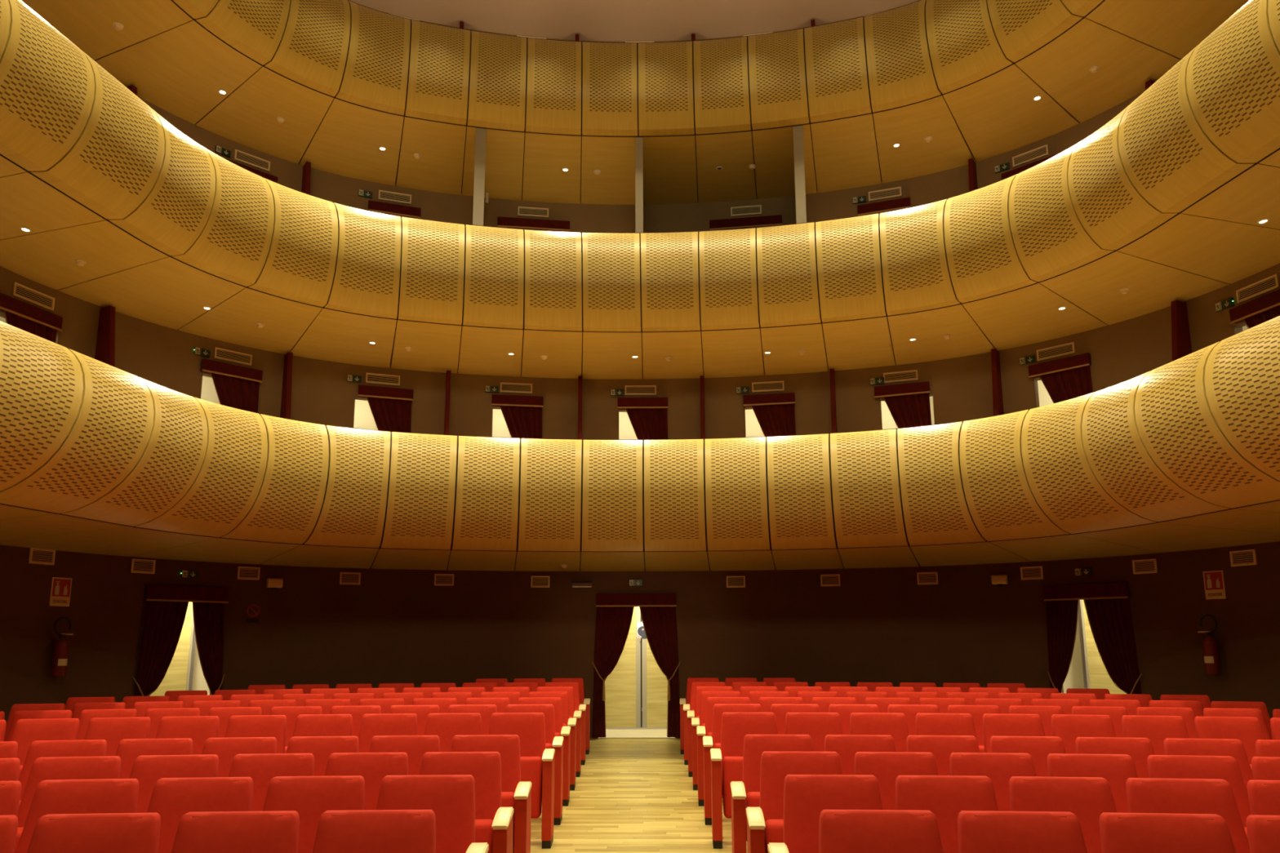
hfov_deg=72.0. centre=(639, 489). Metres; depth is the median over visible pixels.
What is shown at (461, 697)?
seat
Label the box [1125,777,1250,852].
seat
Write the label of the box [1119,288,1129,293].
smoke detector
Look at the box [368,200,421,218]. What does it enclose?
door curtain
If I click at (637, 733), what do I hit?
floor
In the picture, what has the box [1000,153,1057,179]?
door curtain
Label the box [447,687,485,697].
seat
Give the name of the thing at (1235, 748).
seat
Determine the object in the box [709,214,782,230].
door curtain
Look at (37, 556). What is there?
air vent
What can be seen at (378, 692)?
seat
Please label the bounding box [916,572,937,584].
air vent
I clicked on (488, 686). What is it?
seat
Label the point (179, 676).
door
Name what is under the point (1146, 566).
air vent
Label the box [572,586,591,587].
diffuser
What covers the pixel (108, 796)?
seat
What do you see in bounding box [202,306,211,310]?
recessed light
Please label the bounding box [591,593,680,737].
curtains
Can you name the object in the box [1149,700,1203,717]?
seat
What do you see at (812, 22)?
divider
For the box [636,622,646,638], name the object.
poster
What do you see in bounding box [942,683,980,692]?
seat
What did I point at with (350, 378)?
exit sign
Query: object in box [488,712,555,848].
seat
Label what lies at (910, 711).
seat
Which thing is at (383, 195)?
air vent
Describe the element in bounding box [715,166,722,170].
recessed light
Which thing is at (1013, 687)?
seat
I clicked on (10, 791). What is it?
seat
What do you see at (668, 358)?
smoke detector
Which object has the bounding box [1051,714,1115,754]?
seat
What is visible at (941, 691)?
seat
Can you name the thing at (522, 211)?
air vent
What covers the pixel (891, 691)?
seat
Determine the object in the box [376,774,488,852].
seat
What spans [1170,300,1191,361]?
column
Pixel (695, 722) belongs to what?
seat
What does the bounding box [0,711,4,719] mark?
seat
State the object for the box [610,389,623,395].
exit sign
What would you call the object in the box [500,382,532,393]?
air vent
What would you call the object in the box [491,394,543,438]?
door curtain
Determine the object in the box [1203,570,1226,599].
sign
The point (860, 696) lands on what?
seat
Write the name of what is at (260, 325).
smoke detector
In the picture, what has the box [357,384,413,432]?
door curtain
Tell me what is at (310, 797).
seat
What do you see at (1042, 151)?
air vent
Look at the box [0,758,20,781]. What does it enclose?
seat
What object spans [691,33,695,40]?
divider
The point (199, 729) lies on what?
seat
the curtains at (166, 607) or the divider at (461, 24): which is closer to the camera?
the curtains at (166, 607)
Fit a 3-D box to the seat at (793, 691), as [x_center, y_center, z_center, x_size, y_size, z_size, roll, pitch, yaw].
[1.852,2.718,9.913,0.510,0.950,0.451,-1,-10,5]
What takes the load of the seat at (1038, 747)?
on the floor at (629, 795)
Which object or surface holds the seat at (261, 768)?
on the floor at (629, 795)
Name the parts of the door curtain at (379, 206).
gold trim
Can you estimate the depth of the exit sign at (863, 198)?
14.00 m
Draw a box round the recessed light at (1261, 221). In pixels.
[1257,218,1269,223]
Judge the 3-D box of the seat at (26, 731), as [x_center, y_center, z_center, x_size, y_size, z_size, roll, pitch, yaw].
[-4.507,2.208,6.534,0.510,0.950,0.451,2,-10,-10]
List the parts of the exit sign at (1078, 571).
pictogram panel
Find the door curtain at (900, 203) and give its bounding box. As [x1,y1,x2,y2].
[857,196,911,215]
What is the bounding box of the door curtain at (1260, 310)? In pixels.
[1229,288,1279,328]
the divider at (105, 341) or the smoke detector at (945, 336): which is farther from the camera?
the smoke detector at (945, 336)
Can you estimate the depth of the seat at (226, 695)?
9.89 m
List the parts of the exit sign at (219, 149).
pictogram panel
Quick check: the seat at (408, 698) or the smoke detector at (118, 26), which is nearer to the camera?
the seat at (408, 698)
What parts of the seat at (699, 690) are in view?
panel, armrest, backrest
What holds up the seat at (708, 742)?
on the floor at (629, 795)
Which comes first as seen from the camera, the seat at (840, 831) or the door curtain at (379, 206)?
the seat at (840, 831)
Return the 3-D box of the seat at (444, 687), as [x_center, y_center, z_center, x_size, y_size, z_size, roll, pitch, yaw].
[-2.487,2.865,10.769,0.510,0.950,0.451,1,-10,-5]
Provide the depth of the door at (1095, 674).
12.50 m
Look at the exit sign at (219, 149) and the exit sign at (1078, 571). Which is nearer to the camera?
the exit sign at (1078, 571)
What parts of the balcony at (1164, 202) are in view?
panel, soffit panel, panel, soffit panel, soffit panel, panel, soffit panel, panel, panel, soffit panel, panel, soffit panel, panel, soffit panel, panel, soffit panel, panel, soffit panel, panel, panel, soffit panel, rail, panel, soffit panel, panel, soffit panel, panel, soffit panel, panel, soffit panel, panel, soffit panel, panel, soffit panel, panel, panel, soffit panel, panel, soffit panel, soffit panel, panel, soffit panel, panel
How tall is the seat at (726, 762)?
0.950 m
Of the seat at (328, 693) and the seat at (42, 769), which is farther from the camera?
the seat at (328, 693)
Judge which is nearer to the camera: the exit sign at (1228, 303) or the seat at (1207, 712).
the seat at (1207, 712)
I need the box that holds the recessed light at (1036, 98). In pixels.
[1033,95,1041,100]
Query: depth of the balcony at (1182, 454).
10.27 m
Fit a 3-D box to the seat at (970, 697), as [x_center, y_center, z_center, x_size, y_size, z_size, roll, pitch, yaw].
[3.369,2.559,8.931,0.510,0.950,0.451,-2,-10,9]
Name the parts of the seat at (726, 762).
armrest, panel, backrest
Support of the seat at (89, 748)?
on the floor at (629, 795)
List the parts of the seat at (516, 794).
backrest, panel, armrest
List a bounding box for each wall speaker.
[266,578,283,589]
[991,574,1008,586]
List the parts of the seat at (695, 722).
panel, armrest, backrest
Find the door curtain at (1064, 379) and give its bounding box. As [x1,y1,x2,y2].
[1028,352,1093,403]
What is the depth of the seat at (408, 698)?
9.36 m
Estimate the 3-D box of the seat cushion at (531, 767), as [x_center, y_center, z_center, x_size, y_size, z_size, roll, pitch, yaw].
[-0.980,2.290,6.768,0.450,0.435,0.188,0,-10,-1]
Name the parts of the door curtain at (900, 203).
gold trim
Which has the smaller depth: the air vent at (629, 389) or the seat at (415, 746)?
the seat at (415, 746)
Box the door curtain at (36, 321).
[0,293,62,342]
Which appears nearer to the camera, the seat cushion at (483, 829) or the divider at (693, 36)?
the seat cushion at (483, 829)
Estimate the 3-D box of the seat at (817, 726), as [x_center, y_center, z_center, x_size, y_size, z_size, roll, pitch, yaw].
[1.358,2.235,6.822,0.510,0.950,0.451,-1,-10,4]
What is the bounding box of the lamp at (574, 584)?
[571,582,591,587]
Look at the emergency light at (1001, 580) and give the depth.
12.22 m
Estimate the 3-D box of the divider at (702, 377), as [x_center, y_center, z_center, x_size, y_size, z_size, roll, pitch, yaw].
[0.931,-0.678,13.130,0.066,2.420,1.450,-1,-10,5]
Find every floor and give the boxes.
[530,737,746,852]
[598,728,675,737]
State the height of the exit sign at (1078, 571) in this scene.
0.100 m
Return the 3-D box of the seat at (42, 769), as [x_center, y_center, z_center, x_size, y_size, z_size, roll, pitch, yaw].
[-2.997,1.885,4.502,0.510,0.950,0.451,1,-10,-6]
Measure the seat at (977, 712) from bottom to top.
0.950 m
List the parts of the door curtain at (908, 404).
gold trim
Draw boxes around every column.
[472,127,486,225]
[635,137,643,232]
[792,124,806,223]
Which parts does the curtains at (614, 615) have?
gold trim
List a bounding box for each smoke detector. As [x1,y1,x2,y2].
[75,259,86,266]
[112,22,123,30]
[255,322,264,328]
[276,116,284,123]
[404,346,412,351]
[413,153,421,159]
[540,355,547,359]
[560,564,568,568]
[593,169,600,174]
[665,356,672,360]
[748,164,755,169]
[798,350,805,355]
[924,136,932,142]
[942,334,951,339]
[1088,66,1098,72]
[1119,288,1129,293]
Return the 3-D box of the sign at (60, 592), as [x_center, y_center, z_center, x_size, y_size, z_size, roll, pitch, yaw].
[-6.757,1.200,10.283,0.011,0.330,0.230,-5,-11,24]
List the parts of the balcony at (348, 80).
soffit panel, soffit panel, panel, panel, soffit panel, panel, soffit panel, panel, soffit panel, panel, soffit panel, panel, soffit panel, panel, soffit panel, panel, rail, panel, soffit panel, panel, soffit panel, panel, soffit panel, panel, soffit panel, panel, soffit panel, panel, soffit panel, panel, panel, soffit panel, soffit panel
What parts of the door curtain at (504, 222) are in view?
gold trim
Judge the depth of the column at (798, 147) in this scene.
12.54 m
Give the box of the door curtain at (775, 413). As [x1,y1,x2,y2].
[742,392,795,436]
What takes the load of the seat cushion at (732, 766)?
on the seat at (726, 762)
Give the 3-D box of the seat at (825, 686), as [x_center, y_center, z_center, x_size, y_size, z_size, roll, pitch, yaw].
[2.355,2.839,10.700,0.510,0.950,0.451,-1,-10,7]
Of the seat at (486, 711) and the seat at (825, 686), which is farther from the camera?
the seat at (825, 686)
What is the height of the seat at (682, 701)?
0.950 m
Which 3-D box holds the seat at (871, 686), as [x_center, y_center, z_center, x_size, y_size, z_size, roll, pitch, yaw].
[2.860,2.828,10.636,0.510,0.950,0.451,-2,-10,8]
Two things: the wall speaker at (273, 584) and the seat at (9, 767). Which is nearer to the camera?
the seat at (9, 767)
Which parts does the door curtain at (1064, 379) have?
gold trim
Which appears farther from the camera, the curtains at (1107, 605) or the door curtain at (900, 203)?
the door curtain at (900, 203)
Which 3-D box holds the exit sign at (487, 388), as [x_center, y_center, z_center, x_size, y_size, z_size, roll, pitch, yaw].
[-2.325,-1.569,13.829,0.210,0.100,0.036,2,-10,-11]
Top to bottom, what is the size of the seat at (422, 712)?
0.950 m
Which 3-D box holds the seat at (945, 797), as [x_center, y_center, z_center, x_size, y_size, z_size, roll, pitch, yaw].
[1.369,1.763,3.808,0.510,0.950,0.451,-1,-10,4]
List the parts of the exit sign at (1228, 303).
pictogram panel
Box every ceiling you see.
[0,316,1248,377]
[350,0,918,41]
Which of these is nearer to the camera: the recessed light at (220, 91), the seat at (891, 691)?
the seat at (891, 691)
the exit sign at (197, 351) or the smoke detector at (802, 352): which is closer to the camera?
the exit sign at (197, 351)
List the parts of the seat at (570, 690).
backrest, armrest, panel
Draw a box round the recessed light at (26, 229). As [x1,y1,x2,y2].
[19,226,31,231]
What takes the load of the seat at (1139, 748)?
on the floor at (629, 795)
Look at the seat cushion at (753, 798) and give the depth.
5.27 m
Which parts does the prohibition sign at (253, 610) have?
plate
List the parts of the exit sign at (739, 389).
pictogram panel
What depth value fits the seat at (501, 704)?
8.64 m
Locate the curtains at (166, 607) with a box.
[132,584,229,696]
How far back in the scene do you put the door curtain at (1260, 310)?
9.98 m
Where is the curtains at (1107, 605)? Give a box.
[1043,582,1142,694]
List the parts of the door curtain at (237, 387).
gold trim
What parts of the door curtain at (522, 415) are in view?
gold trim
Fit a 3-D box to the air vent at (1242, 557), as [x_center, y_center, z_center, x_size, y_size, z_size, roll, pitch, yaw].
[6.889,0.787,10.064,0.020,0.175,0.285,4,-11,-21]
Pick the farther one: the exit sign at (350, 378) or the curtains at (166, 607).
the exit sign at (350, 378)
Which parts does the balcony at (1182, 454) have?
soffit panel, panel, soffit panel, panel, soffit panel, panel, panel, soffit panel, panel, soffit panel, panel, soffit panel, panel, soffit panel, panel, soffit panel, panel, panel, soffit panel, rail, panel, soffit panel, panel, soffit panel, panel, soffit panel, panel, soffit panel, panel, soffit panel, panel, soffit panel, panel, panel, soffit panel, panel, soffit panel, panel, soffit panel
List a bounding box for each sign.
[48,577,71,606]
[180,569,198,578]
[193,346,210,357]
[214,145,231,157]
[245,604,259,622]
[346,374,361,382]
[358,189,372,198]
[484,385,498,392]
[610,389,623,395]
[628,579,642,586]
[736,386,749,393]
[852,195,866,204]
[870,377,884,385]
[994,161,1009,173]
[1019,355,1035,364]
[1074,567,1092,576]
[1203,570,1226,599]
[1215,297,1234,311]
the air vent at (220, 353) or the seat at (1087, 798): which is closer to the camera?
the seat at (1087, 798)
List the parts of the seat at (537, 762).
backrest, panel, armrest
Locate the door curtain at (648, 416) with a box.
[617,397,668,439]
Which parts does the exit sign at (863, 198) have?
pictogram panel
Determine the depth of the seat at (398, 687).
10.94 m
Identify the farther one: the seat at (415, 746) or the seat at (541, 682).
the seat at (541, 682)
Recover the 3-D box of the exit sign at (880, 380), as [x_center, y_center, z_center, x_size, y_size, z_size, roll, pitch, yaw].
[3.622,-1.651,13.459,0.210,0.100,0.036,-3,-10,18]
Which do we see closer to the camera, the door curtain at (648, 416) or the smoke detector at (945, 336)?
the smoke detector at (945, 336)
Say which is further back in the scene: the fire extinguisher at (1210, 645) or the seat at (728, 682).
the seat at (728, 682)
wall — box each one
[0,12,1279,439]
[0,541,1279,738]
[192,376,1084,695]
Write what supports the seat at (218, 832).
on the floor at (629, 795)
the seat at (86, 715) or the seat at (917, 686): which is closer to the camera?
the seat at (86, 715)
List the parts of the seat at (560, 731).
backrest, armrest, panel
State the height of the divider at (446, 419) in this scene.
2.420 m
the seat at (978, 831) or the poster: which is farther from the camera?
the poster
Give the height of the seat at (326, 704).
0.950 m
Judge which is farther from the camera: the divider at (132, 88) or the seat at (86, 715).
the divider at (132, 88)
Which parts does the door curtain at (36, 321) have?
gold trim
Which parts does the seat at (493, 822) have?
backrest, armrest, panel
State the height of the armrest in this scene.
0.435 m
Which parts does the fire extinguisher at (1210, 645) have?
handle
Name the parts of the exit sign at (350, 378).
pictogram panel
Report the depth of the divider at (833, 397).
13.36 m
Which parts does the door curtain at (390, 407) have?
gold trim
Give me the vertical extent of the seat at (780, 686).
0.950 m
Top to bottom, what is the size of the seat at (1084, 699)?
0.950 m
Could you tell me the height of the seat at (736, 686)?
0.950 m
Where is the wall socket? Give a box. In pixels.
[485,192,488,202]
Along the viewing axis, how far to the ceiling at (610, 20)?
14.49 m
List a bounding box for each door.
[149,602,195,696]
[604,606,667,729]
[1077,600,1126,693]
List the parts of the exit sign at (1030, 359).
pictogram panel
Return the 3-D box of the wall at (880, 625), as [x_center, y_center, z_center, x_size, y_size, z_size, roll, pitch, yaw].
[-0.017,0.991,5.389,18.050,3.450,16.504,0,-10,1]
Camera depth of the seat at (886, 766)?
4.78 m
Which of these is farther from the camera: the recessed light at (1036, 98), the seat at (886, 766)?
the recessed light at (1036, 98)
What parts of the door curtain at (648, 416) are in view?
gold trim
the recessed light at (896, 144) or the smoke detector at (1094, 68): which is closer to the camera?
the smoke detector at (1094, 68)
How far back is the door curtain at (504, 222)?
14.32 m
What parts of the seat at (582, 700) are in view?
backrest, armrest, panel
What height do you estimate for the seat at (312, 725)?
0.950 m
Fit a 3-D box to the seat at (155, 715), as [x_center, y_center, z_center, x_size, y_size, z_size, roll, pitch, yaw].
[-4.004,2.342,7.396,0.510,0.950,0.450,1,-10,-9]
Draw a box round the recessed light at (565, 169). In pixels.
[562,167,568,171]
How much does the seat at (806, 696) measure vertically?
0.950 m
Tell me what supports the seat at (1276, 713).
on the floor at (629, 795)
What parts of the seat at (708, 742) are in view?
armrest, panel, backrest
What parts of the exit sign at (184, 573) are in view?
pictogram panel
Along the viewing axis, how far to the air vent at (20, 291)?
10.19 m
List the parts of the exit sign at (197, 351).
pictogram panel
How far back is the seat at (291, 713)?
7.73 m
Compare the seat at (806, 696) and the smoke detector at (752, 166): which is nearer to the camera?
the seat at (806, 696)
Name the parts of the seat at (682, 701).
panel, armrest, backrest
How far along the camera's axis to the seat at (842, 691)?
10.08 m
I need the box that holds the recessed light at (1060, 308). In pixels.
[1057,306,1066,310]
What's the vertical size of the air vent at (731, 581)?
0.175 m
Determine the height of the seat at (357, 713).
0.950 m
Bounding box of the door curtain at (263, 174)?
[226,158,278,182]
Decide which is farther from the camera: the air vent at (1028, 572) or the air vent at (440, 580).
the air vent at (440, 580)
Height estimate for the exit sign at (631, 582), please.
0.100 m
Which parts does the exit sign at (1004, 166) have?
pictogram panel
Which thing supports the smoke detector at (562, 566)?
attached to the balcony at (1182, 454)
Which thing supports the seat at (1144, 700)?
on the floor at (629, 795)
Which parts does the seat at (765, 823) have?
panel, armrest, backrest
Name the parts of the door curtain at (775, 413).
gold trim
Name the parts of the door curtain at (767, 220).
gold trim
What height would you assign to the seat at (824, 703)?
0.950 m
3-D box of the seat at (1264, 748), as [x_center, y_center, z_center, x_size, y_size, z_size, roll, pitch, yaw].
[3.886,1.946,5.030,0.510,0.950,0.451,-2,-10,10]
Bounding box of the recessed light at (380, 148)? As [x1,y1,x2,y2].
[378,146,386,151]
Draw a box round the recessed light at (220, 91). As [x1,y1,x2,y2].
[217,88,226,94]
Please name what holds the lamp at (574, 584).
attached to the wall at (880, 625)
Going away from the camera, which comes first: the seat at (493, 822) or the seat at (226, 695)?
the seat at (493, 822)
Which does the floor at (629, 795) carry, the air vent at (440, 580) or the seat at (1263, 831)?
the seat at (1263, 831)
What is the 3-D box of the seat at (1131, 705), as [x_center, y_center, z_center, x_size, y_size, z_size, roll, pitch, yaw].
[4.373,2.405,7.970,0.510,0.950,0.451,-2,-10,11]
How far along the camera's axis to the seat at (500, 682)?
11.91 m
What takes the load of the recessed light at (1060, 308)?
attached to the balcony at (1164, 202)
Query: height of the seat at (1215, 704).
0.950 m
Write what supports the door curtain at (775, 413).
hanging from the wall at (363, 417)
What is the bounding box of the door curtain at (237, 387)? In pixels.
[200,358,262,413]
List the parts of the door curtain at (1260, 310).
gold trim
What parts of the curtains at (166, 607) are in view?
gold trim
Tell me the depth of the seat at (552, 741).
7.59 m
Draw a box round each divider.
[94,305,115,366]
[127,84,137,95]
[280,351,293,419]
[301,161,311,194]
[444,370,450,435]
[459,21,463,28]
[575,34,579,40]
[577,376,582,439]
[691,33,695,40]
[699,375,705,438]
[810,19,815,26]
[829,368,836,432]
[968,158,977,191]
[991,348,1004,416]
[1145,79,1155,90]
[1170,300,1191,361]
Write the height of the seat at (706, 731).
0.950 m
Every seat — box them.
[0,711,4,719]
[0,720,6,742]
[0,741,17,758]
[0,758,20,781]
[0,781,21,817]
[0,815,17,852]
[4,703,65,741]
[5,710,71,741]
[10,718,79,781]
[13,755,120,852]
[15,778,138,852]
[18,739,106,806]
[26,813,160,852]
[65,697,115,711]
[71,702,125,719]
[77,709,137,740]
[84,716,150,756]
[115,737,192,778]
[122,695,169,709]
[129,754,218,813]
[133,701,183,717]
[144,707,199,738]
[146,777,253,852]
[155,715,219,755]
[164,690,207,701]
[171,810,299,852]
[177,694,222,708]
[191,700,240,715]
[201,737,276,777]
[208,706,262,737]
[213,689,255,700]
[224,715,286,753]
[228,753,314,811]
[229,694,274,706]
[247,684,285,694]
[248,699,296,715]
[262,688,302,700]
[262,775,364,852]
[269,706,321,753]
[281,693,324,706]
[286,736,359,776]
[292,684,328,693]
[292,714,352,737]
[303,698,351,714]
[310,688,350,699]
[312,809,435,852]
[324,752,408,810]
[329,705,381,737]
[332,693,374,706]
[335,684,372,693]
[356,688,395,698]
[358,698,404,714]
[358,713,417,752]
[368,735,439,775]
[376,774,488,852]
[377,683,414,693]
[382,693,423,705]
[389,705,439,735]
[402,687,440,697]
[412,697,457,713]
[419,751,513,852]
[420,683,456,692]
[424,713,481,751]
[431,692,472,705]
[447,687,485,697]
[447,704,497,735]
[450,734,531,852]
[462,682,497,692]
[465,697,510,712]
[475,678,507,687]
[480,692,520,704]
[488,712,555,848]
[492,687,529,697]
[503,682,537,692]
[505,704,564,825]
[513,678,546,687]
[517,697,570,805]
[527,691,576,790]
[536,686,582,777]
[544,682,586,764]
[551,678,590,754]
[680,677,719,754]
[683,681,725,764]
[687,686,733,777]
[691,691,741,790]
[696,697,751,805]
[702,703,762,825]
[710,712,777,848]
[724,678,757,687]
[730,734,813,852]
[732,681,766,691]
[739,686,777,697]
[746,751,842,852]
[748,691,789,704]
[758,697,804,712]
[763,678,795,686]
[767,774,883,852]
[770,704,820,734]
[773,682,808,691]
[784,686,822,697]
[785,712,842,751]
[796,691,838,704]
[811,697,857,712]
[814,682,850,691]
[818,809,943,852]
[824,734,896,774]
[828,704,879,734]
[829,686,868,697]
[845,691,888,704]
[849,712,908,752]
[854,751,938,809]
[857,682,893,692]
[864,697,911,712]
[875,687,915,697]
[888,704,939,735]
[895,692,938,704]
[895,775,998,852]
[899,682,936,692]
[906,735,979,775]
[915,713,977,739]
[919,697,966,713]
[921,687,961,697]
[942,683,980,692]
[946,692,990,705]
[947,705,1000,752]
[949,752,1036,811]
[957,810,1087,852]
[968,687,1009,698]
[974,698,1023,714]
[982,713,1044,752]
[986,683,1025,693]
[990,736,1066,777]
[997,693,1042,706]
[1008,705,1063,736]
[1008,776,1116,852]
[1017,688,1059,698]
[1031,698,1081,715]
[1047,753,1137,813]
[1050,693,1097,706]
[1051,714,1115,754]
[1066,688,1110,699]
[1071,706,1128,737]
[1075,737,1155,777]
[1088,699,1141,715]
[1099,812,1235,852]
[1104,693,1152,706]
[1121,715,1189,755]
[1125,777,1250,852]
[1136,706,1196,738]
[1146,755,1250,842]
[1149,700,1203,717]
[1160,694,1211,709]
[1164,737,1253,795]
[1194,716,1265,774]
[1203,707,1271,739]
[1210,701,1272,739]
[1246,814,1279,852]
[1247,780,1279,815]
[1251,756,1279,780]
[1255,739,1279,756]
[1270,717,1279,740]
[1272,709,1279,717]
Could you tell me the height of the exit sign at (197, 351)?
0.100 m
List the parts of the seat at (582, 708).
backrest, armrest, panel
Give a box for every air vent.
[12,281,55,311]
[28,547,55,564]
[130,558,155,573]
[213,346,252,365]
[234,149,270,171]
[236,566,260,580]
[339,572,360,584]
[365,373,399,386]
[378,189,411,204]
[388,13,419,20]
[434,573,453,586]
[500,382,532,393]
[516,35,546,39]
[517,206,548,217]
[530,576,550,587]
[625,40,653,42]
[625,385,656,395]
[726,576,745,587]
[730,204,761,216]
[742,31,773,35]
[751,381,784,392]
[820,574,840,586]
[868,186,901,201]
[883,369,917,382]
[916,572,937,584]
[1012,144,1048,167]
[1020,566,1043,580]
[1035,342,1075,360]
[1132,558,1157,574]
[1229,549,1257,566]
[1235,273,1279,303]
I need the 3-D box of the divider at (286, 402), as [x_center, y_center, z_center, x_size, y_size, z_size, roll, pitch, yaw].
[-4.722,-0.849,12.050,0.066,2.420,1.450,7,-12,-35]
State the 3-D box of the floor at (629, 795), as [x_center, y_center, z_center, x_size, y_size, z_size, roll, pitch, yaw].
[-0.013,2.465,5.128,18.000,0.271,16.493,0,-10,1]
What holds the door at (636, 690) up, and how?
in the wall at (363, 417)
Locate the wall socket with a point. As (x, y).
(486, 193)
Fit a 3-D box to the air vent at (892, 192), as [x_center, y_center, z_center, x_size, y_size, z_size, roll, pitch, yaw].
[3.863,-4.658,13.903,0.500,0.155,0.021,-4,-10,19]
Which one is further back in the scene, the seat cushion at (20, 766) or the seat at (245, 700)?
the seat at (245, 700)
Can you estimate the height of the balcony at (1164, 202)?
1.588 m
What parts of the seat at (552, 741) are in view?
backrest, panel, armrest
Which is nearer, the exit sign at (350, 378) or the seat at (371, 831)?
the seat at (371, 831)
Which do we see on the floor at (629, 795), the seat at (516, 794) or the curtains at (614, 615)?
the seat at (516, 794)
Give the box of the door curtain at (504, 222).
[497,216,569,231]
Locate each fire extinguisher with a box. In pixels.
[50,617,73,676]
[1197,614,1220,674]
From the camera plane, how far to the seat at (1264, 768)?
4.58 m
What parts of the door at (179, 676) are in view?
edge frame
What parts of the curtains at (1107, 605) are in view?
gold trim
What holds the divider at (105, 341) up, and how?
on the floor
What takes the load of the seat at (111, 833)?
on the floor at (629, 795)
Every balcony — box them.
[0,0,1279,379]
[0,315,1279,571]
[22,0,1248,204]
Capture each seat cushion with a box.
[13,827,23,852]
[17,765,22,781]
[475,819,493,852]
[501,791,515,852]
[520,756,542,818]
[546,743,552,748]
[722,756,742,818]
[746,791,759,818]
[764,819,783,852]
[978,745,984,752]
[1244,827,1248,842]
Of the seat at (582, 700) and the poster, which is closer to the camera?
the seat at (582, 700)
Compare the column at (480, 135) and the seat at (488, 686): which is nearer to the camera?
the seat at (488, 686)
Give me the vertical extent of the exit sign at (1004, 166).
0.100 m
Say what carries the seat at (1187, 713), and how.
on the floor at (629, 795)
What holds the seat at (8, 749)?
on the floor at (629, 795)
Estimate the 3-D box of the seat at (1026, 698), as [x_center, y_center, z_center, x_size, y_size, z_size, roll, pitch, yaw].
[3.871,2.544,8.846,0.510,0.950,0.451,-2,-10,10]
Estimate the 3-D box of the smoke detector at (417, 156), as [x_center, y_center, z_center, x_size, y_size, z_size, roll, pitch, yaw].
[-3.355,-5.008,13.264,0.110,0.047,0.110,3,-10,-17]
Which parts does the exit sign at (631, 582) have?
pictogram panel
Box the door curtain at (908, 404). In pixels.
[874,381,931,427]
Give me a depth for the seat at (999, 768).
4.74 m
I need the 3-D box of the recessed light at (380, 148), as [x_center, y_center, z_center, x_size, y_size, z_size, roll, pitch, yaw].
[-3.823,-5.057,13.084,0.104,0.010,0.104,4,-11,-22]
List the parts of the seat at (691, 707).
panel, armrest, backrest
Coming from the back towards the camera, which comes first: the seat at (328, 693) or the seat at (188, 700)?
the seat at (328, 693)
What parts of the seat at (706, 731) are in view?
armrest, panel, backrest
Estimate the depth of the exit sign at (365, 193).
13.77 m
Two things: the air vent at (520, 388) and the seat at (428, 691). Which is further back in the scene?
the air vent at (520, 388)
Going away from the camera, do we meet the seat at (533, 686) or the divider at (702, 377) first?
the seat at (533, 686)
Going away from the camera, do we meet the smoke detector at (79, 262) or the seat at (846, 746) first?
the seat at (846, 746)
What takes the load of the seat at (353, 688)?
on the floor at (629, 795)
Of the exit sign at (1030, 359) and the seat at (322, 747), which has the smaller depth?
the seat at (322, 747)
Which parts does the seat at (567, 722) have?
backrest, armrest, panel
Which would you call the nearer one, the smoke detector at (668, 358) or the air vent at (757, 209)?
the smoke detector at (668, 358)
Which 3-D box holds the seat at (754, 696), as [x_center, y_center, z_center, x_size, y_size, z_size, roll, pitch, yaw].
[1.348,2.602,9.165,0.510,0.950,0.451,-1,-10,4]
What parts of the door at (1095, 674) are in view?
edge frame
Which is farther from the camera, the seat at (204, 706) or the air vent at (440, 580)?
the air vent at (440, 580)
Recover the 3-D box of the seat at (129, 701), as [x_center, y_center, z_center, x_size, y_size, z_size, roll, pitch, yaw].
[-5.006,2.562,8.785,0.510,0.950,0.451,2,-10,-11]
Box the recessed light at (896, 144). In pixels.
[893,142,900,146]
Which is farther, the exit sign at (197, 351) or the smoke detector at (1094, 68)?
the exit sign at (197, 351)

